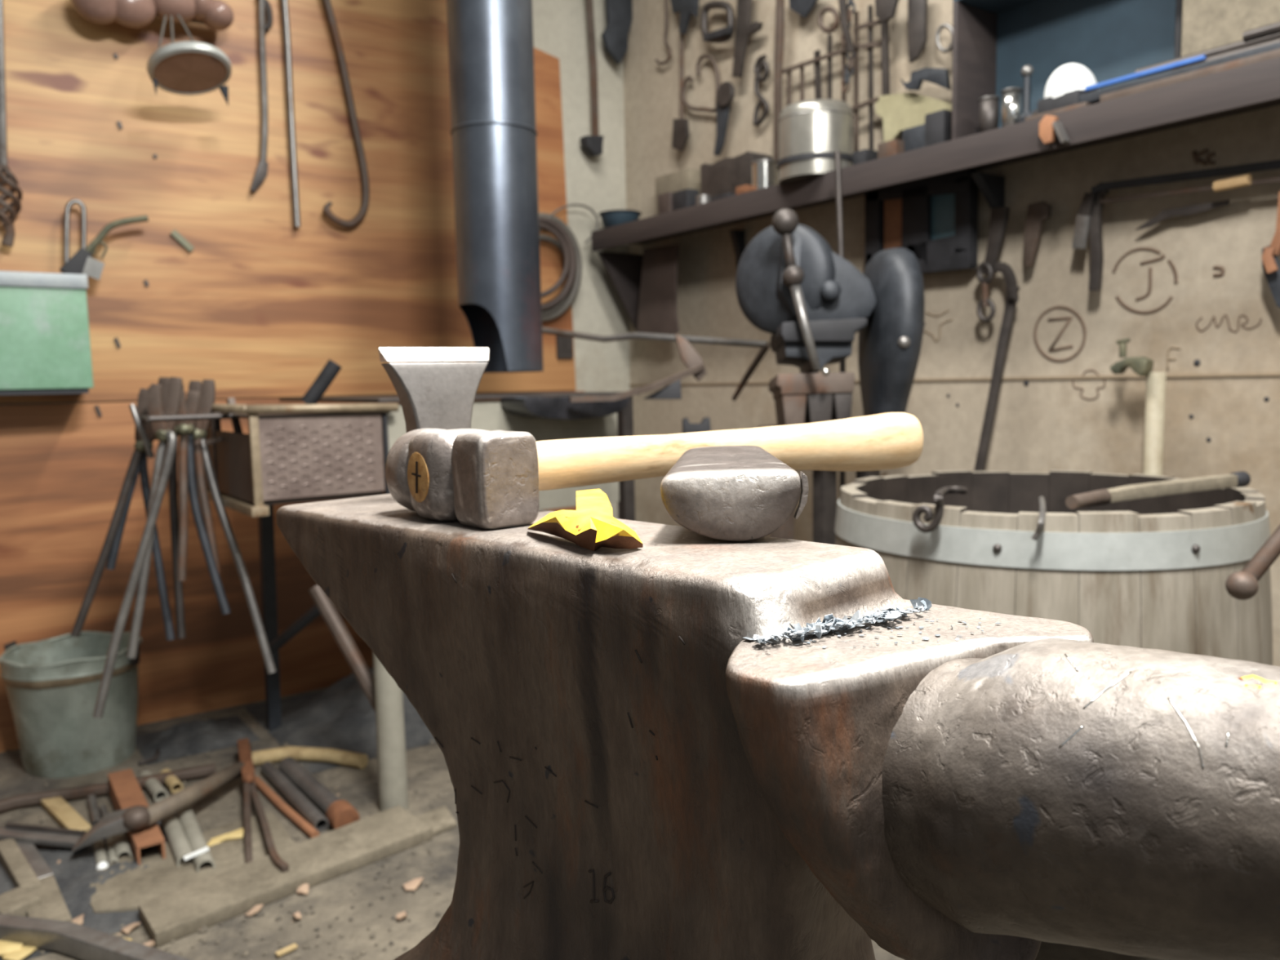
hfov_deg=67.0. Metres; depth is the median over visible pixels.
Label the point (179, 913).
plank
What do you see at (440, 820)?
plank
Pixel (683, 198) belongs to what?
iron offcut
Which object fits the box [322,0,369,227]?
hook
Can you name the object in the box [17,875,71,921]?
board
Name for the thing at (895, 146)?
block
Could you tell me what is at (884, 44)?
grate
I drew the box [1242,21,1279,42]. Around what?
pipe offcut
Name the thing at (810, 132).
steel canister
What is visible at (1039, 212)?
chisel
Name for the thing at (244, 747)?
tongs
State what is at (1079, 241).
chisel
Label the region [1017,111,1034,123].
lump
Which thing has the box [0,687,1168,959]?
floor
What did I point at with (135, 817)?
mattock
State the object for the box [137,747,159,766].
rod
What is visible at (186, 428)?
tongs
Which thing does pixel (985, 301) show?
chain link
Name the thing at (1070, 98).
block
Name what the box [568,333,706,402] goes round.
iron
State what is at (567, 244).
coiled hose
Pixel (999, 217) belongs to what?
scraper
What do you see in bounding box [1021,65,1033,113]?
post
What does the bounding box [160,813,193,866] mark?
pipe offcut
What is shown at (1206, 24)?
wall
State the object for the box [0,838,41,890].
batten
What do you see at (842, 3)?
strap
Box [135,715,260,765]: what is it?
pile
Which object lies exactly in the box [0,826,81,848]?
bar
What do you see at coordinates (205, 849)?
splinter
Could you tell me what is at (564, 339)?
reach arm
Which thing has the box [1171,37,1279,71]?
bar
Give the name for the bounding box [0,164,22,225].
basket
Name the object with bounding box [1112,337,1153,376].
tap
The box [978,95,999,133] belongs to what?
metal cup
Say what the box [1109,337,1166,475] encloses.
water tap
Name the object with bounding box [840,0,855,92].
hanging chain
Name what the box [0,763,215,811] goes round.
bar
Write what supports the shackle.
hanging from the wall at (1192, 295)
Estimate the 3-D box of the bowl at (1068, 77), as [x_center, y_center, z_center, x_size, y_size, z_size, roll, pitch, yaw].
[0.863,-0.793,1.933,0.101,0.075,0.101,-5,7,-35]
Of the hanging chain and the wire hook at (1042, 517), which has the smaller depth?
the wire hook at (1042, 517)
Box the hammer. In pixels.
[385,412,923,528]
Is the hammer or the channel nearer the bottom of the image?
the channel
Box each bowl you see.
[598,209,641,228]
[1044,62,1098,97]
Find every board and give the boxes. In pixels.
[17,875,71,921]
[875,92,951,142]
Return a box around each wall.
[0,0,630,752]
[622,0,1279,666]
[1181,0,1279,57]
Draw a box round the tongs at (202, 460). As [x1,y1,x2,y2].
[188,379,275,674]
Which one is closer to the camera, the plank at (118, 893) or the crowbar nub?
the plank at (118, 893)
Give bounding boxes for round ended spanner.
[713,81,734,155]
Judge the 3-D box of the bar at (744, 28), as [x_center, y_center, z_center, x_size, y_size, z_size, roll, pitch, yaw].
[0.309,-1.299,2.786,0.012,0.250,0.125,-5,7,-35]
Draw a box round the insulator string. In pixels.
[71,0,234,31]
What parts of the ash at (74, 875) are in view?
bright cap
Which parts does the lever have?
lever rod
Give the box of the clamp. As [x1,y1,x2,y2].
[1039,115,1070,144]
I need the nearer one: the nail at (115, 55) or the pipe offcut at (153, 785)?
the pipe offcut at (153, 785)
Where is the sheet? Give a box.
[636,244,679,334]
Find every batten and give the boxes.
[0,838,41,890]
[15,841,53,879]
[40,796,91,831]
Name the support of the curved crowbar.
attached to the wall at (1192, 295)
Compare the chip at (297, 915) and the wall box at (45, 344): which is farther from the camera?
the wall box at (45, 344)
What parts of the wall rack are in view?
frame post, orange panel, frame post, frame rail, frame rail, teal panel, frame post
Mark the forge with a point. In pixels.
(290, 453)
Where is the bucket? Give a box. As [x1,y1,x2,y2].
[0,631,142,777]
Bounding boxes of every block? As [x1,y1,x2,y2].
[654,168,700,215]
[660,445,808,541]
[700,151,772,197]
[1037,89,1088,114]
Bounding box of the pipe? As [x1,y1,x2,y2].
[446,0,543,373]
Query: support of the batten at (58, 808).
on the floor at (333, 898)
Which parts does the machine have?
pedestal leg, lever arm, lever arm, pedestal leg, pedestal leg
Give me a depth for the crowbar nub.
2.14 m
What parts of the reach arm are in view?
wall plate, rod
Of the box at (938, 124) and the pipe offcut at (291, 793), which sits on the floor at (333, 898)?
the pipe offcut at (291, 793)
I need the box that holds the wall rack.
[864,168,977,274]
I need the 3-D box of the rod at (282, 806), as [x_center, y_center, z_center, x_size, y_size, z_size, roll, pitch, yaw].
[-0.755,0.689,2.042,0.021,0.017,0.360,-6,7,-39]
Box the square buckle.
[700,0,734,43]
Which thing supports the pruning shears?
hanging from the wall at (1192, 295)
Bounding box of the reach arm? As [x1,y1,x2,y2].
[542,327,770,400]
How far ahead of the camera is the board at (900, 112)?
2.36 m
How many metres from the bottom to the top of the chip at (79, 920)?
0.014 m
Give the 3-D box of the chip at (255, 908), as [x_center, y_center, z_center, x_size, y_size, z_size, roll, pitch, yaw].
[-0.653,0.730,1.639,0.021,0.013,0.027,2,7,29]
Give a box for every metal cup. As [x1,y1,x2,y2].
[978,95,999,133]
[1000,87,1022,127]
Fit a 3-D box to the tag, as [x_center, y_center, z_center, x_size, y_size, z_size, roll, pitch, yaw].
[-1.347,-0.521,2.381,0.051,0.056,0.012,-5,7,-35]
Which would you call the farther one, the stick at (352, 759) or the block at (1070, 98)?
the stick at (352, 759)
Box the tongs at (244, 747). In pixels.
[236,737,288,872]
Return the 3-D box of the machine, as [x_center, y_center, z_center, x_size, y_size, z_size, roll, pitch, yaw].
[0.412,0.052,2.116,0.384,1.224,0.349,-1,6,-2]
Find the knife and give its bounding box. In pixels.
[907,0,927,62]
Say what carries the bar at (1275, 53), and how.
on the wall shelf
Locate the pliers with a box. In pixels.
[670,0,699,34]
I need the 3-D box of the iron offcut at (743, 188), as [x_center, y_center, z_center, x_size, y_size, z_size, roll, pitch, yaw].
[0.293,-0.791,2.644,0.050,0.025,0.042,-5,7,-35]
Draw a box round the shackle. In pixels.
[752,54,769,126]
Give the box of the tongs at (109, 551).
[71,383,163,637]
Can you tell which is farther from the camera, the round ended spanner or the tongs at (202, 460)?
the round ended spanner
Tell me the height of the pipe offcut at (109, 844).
0.018 m
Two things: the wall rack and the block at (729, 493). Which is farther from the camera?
the wall rack
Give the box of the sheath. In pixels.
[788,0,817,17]
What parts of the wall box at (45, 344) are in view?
lid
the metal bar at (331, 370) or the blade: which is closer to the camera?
the blade
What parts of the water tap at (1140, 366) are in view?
spout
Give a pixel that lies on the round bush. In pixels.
(703, 198)
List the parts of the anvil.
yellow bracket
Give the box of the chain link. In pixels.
[976,262,995,322]
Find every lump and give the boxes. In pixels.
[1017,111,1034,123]
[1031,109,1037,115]
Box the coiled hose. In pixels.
[538,204,598,321]
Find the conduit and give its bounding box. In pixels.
[834,151,845,498]
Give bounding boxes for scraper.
[982,206,1009,274]
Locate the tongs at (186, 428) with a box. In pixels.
[176,389,231,614]
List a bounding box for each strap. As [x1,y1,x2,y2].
[838,0,854,53]
[875,0,898,22]
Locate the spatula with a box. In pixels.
[671,33,689,151]
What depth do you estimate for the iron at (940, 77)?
2.27 m
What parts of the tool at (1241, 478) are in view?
knob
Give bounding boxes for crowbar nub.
[1008,284,1020,299]
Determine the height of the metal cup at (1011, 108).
0.088 m
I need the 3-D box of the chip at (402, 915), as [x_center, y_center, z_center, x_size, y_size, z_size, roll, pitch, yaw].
[-0.399,0.728,1.613,0.019,0.012,0.020,-5,7,-35]
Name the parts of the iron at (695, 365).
rest plate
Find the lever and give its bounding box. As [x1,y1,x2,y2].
[1225,524,1279,599]
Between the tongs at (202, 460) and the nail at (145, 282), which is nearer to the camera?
the tongs at (202, 460)
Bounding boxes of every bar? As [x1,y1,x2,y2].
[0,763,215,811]
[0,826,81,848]
[0,913,191,959]
[301,359,342,404]
[732,0,763,77]
[773,0,784,160]
[1025,102,1090,121]
[1079,42,1279,104]
[1084,54,1206,91]
[1099,48,1279,102]
[1134,33,1279,79]
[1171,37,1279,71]
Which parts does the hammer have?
handle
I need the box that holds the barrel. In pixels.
[835,470,1272,665]
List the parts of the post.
post, knob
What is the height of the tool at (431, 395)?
0.114 m
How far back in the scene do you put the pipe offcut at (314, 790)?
2.09 m
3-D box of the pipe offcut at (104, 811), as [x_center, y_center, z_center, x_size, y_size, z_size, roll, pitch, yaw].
[-1.120,0.701,2.024,0.014,0.014,0.082,-5,7,-34]
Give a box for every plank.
[89,811,295,913]
[138,805,432,946]
[416,805,457,835]
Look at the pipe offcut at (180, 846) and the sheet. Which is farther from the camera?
the sheet
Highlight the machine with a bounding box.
[735,208,924,544]
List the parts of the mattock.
blade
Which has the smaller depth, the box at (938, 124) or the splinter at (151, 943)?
the splinter at (151, 943)
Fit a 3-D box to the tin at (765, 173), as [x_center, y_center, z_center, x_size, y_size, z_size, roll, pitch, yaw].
[0.344,-0.826,2.655,0.077,0.091,0.077,-5,7,-35]
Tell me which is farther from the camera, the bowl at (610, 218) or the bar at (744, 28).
the bowl at (610, 218)
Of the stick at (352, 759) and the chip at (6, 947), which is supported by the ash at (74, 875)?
the chip at (6, 947)
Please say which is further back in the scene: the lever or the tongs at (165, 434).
the tongs at (165, 434)
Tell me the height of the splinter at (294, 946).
0.004 m
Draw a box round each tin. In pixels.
[751,159,778,189]
[902,124,924,151]
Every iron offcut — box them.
[657,191,673,214]
[672,188,699,210]
[711,192,736,200]
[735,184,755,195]
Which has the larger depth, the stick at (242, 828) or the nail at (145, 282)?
the nail at (145, 282)
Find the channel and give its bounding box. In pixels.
[107,768,165,865]
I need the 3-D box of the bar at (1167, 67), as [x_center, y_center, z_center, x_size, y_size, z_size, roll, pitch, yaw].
[0.935,-0.756,1.802,0.010,0.008,0.225,-5,7,-35]
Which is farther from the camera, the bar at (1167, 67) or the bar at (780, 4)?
the bar at (780, 4)
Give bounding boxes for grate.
[782,4,890,151]
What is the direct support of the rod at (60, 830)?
on the bar at (48, 838)
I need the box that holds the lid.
[146,13,231,106]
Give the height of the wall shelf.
0.326 m
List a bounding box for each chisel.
[1023,200,1051,266]
[1071,192,1097,248]
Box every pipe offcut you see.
[86,794,101,826]
[92,839,107,866]
[99,804,108,817]
[106,835,119,863]
[111,831,132,858]
[139,770,168,802]
[160,768,183,793]
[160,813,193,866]
[175,805,215,872]
[260,761,328,832]
[278,756,341,815]
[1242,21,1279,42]
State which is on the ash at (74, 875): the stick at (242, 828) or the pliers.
the stick at (242, 828)
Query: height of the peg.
0.056 m
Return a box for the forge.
[128,391,639,812]
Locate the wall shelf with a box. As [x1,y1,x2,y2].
[591,57,1279,330]
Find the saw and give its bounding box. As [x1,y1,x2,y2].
[1088,159,1279,290]
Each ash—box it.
[0,813,202,959]
[244,666,435,773]
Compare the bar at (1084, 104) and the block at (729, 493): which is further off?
the bar at (1084, 104)
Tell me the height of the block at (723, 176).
0.146 m
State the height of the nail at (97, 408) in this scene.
0.029 m
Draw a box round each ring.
[817,5,839,33]
[935,22,952,53]
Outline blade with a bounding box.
[1134,200,1230,230]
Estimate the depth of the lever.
1.04 m
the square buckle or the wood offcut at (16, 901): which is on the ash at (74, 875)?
the wood offcut at (16, 901)
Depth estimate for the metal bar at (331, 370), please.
2.19 m
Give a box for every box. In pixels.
[0,271,93,395]
[924,109,951,146]
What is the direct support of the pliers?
hanging from the wall at (1192, 295)
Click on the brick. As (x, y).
(340, 813)
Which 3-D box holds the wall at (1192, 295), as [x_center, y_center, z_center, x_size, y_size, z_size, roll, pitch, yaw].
[1.523,-0.633,1.317,0.105,2.700,5.240,-5,7,-35]
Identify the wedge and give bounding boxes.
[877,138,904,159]
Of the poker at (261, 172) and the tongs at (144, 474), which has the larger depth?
the poker at (261, 172)
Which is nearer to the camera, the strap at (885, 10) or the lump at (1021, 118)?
the lump at (1021, 118)
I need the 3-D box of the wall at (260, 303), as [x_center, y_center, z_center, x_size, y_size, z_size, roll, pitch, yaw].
[-1.816,-0.652,2.199,4.500,2.700,0.112,-5,7,-35]
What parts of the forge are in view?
thin iron strip, tong rail, panel, corner post, leg, trough lid, treadplate panel, leg, hearth plate, hearth panel, leg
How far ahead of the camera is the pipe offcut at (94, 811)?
2.03 m
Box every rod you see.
[4,822,86,835]
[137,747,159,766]
[254,776,319,838]
[280,0,301,226]
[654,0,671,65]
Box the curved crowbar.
[973,262,1017,471]
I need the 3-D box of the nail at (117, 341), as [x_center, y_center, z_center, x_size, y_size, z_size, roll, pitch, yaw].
[-1.346,-0.354,2.489,0.015,0.026,0.006,-5,7,-35]
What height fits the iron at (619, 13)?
0.258 m
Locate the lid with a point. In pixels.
(193, 68)
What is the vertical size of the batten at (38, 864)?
0.022 m
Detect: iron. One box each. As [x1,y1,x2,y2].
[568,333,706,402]
[600,0,632,64]
[899,67,951,90]
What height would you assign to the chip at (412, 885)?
0.011 m
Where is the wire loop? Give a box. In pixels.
[63,199,86,264]
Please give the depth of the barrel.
1.29 m
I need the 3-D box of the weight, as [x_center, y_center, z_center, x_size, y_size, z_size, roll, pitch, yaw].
[0.559,-0.785,2.394,0.050,0.054,0.045,-5,7,-35]
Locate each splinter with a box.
[142,939,155,946]
[182,846,208,860]
[275,943,297,956]
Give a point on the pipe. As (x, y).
(494, 133)
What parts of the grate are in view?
cross rail, cross rail, cross rail, cross rail, cross rail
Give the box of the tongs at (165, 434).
[93,376,182,718]
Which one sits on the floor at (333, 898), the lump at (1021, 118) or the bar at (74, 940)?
the bar at (74, 940)
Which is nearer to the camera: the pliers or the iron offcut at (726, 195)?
the iron offcut at (726, 195)
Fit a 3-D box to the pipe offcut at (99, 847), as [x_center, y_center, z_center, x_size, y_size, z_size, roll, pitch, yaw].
[-1.029,0.714,1.842,0.020,0.020,0.108,-5,7,-32]
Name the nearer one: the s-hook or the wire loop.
the s-hook
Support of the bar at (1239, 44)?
on the wall shelf
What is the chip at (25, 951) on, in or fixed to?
on the ash at (74, 875)
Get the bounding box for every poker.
[0,0,22,247]
[250,0,272,191]
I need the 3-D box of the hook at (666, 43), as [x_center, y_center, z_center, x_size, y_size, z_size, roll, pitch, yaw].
[0.074,-1.462,3.123,0.010,0.231,0.083,-5,7,-35]
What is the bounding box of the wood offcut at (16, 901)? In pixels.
[0,886,41,916]
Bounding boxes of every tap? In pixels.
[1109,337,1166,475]
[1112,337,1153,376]
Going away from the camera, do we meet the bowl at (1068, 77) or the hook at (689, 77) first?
the bowl at (1068, 77)
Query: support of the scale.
on the anvil
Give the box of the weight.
[852,148,877,164]
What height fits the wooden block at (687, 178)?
0.156 m
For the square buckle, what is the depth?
2.87 m
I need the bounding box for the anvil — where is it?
[275,488,1279,959]
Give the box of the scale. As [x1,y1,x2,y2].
[742,596,1000,648]
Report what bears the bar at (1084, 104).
on the wall shelf
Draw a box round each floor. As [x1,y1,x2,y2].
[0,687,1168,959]
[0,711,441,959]
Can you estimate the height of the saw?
0.217 m
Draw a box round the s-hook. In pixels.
[912,485,967,533]
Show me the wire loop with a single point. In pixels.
(68, 206)
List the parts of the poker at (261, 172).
blade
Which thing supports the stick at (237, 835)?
on the plank at (118, 893)
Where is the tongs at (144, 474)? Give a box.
[139,377,186,640]
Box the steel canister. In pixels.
[776,98,853,184]
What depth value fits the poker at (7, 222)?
2.29 m
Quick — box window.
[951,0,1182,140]
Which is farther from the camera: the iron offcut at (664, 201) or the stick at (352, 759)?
the iron offcut at (664, 201)
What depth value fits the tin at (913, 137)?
2.25 m
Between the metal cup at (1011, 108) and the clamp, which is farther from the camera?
the metal cup at (1011, 108)
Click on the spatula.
(681, 135)
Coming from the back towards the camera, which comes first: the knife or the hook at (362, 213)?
the hook at (362, 213)
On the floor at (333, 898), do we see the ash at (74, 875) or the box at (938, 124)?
the ash at (74, 875)
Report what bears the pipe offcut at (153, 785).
on the floor at (333, 898)
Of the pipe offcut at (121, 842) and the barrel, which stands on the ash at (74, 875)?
the pipe offcut at (121, 842)
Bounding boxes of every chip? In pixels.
[0,940,22,955]
[1,946,36,959]
[71,913,84,924]
[120,922,140,934]
[244,903,263,916]
[292,911,301,919]
[296,883,309,894]
[395,911,407,919]
[403,877,423,890]
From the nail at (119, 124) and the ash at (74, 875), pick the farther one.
the nail at (119, 124)
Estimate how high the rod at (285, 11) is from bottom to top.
0.670 m
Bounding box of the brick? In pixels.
[325,800,359,829]
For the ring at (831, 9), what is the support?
hanging from the wall at (1192, 295)
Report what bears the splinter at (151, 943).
on the floor at (333, 898)
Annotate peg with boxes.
[169,229,194,252]
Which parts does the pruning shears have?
blade, handle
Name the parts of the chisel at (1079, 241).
blade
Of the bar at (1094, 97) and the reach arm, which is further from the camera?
the reach arm
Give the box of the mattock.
[71,761,245,852]
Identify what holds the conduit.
on the floor at (333, 898)
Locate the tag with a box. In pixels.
[81,256,104,279]
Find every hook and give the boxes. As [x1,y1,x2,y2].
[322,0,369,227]
[681,53,719,112]
[1031,496,1045,541]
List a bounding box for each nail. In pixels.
[94,404,102,416]
[112,53,118,58]
[114,337,120,347]
[116,120,123,128]
[143,280,149,286]
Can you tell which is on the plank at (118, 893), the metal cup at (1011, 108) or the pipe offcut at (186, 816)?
the pipe offcut at (186, 816)
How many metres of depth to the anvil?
0.42 m
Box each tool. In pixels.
[377,347,488,432]
[1065,471,1250,509]
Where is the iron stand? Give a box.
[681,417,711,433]
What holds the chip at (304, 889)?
on the floor at (333, 898)
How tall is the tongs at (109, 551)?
0.507 m
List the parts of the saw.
arm, blade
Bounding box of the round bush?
[695,194,711,204]
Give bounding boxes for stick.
[207,827,244,846]
[210,831,243,841]
[252,746,368,768]
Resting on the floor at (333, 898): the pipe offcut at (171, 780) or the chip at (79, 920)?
the pipe offcut at (171, 780)
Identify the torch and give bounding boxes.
[59,214,148,274]
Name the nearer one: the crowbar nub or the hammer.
the hammer
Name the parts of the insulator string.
clay bulb, clay bulb, clay bulb, rail, clay bulb, clay bulb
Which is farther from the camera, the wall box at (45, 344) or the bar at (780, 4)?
the bar at (780, 4)
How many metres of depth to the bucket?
2.24 m
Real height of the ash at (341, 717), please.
0.134 m
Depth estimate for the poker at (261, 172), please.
2.63 m
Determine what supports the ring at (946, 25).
hanging from the wall at (1192, 295)
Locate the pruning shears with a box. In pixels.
[1261,191,1279,307]
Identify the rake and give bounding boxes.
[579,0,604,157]

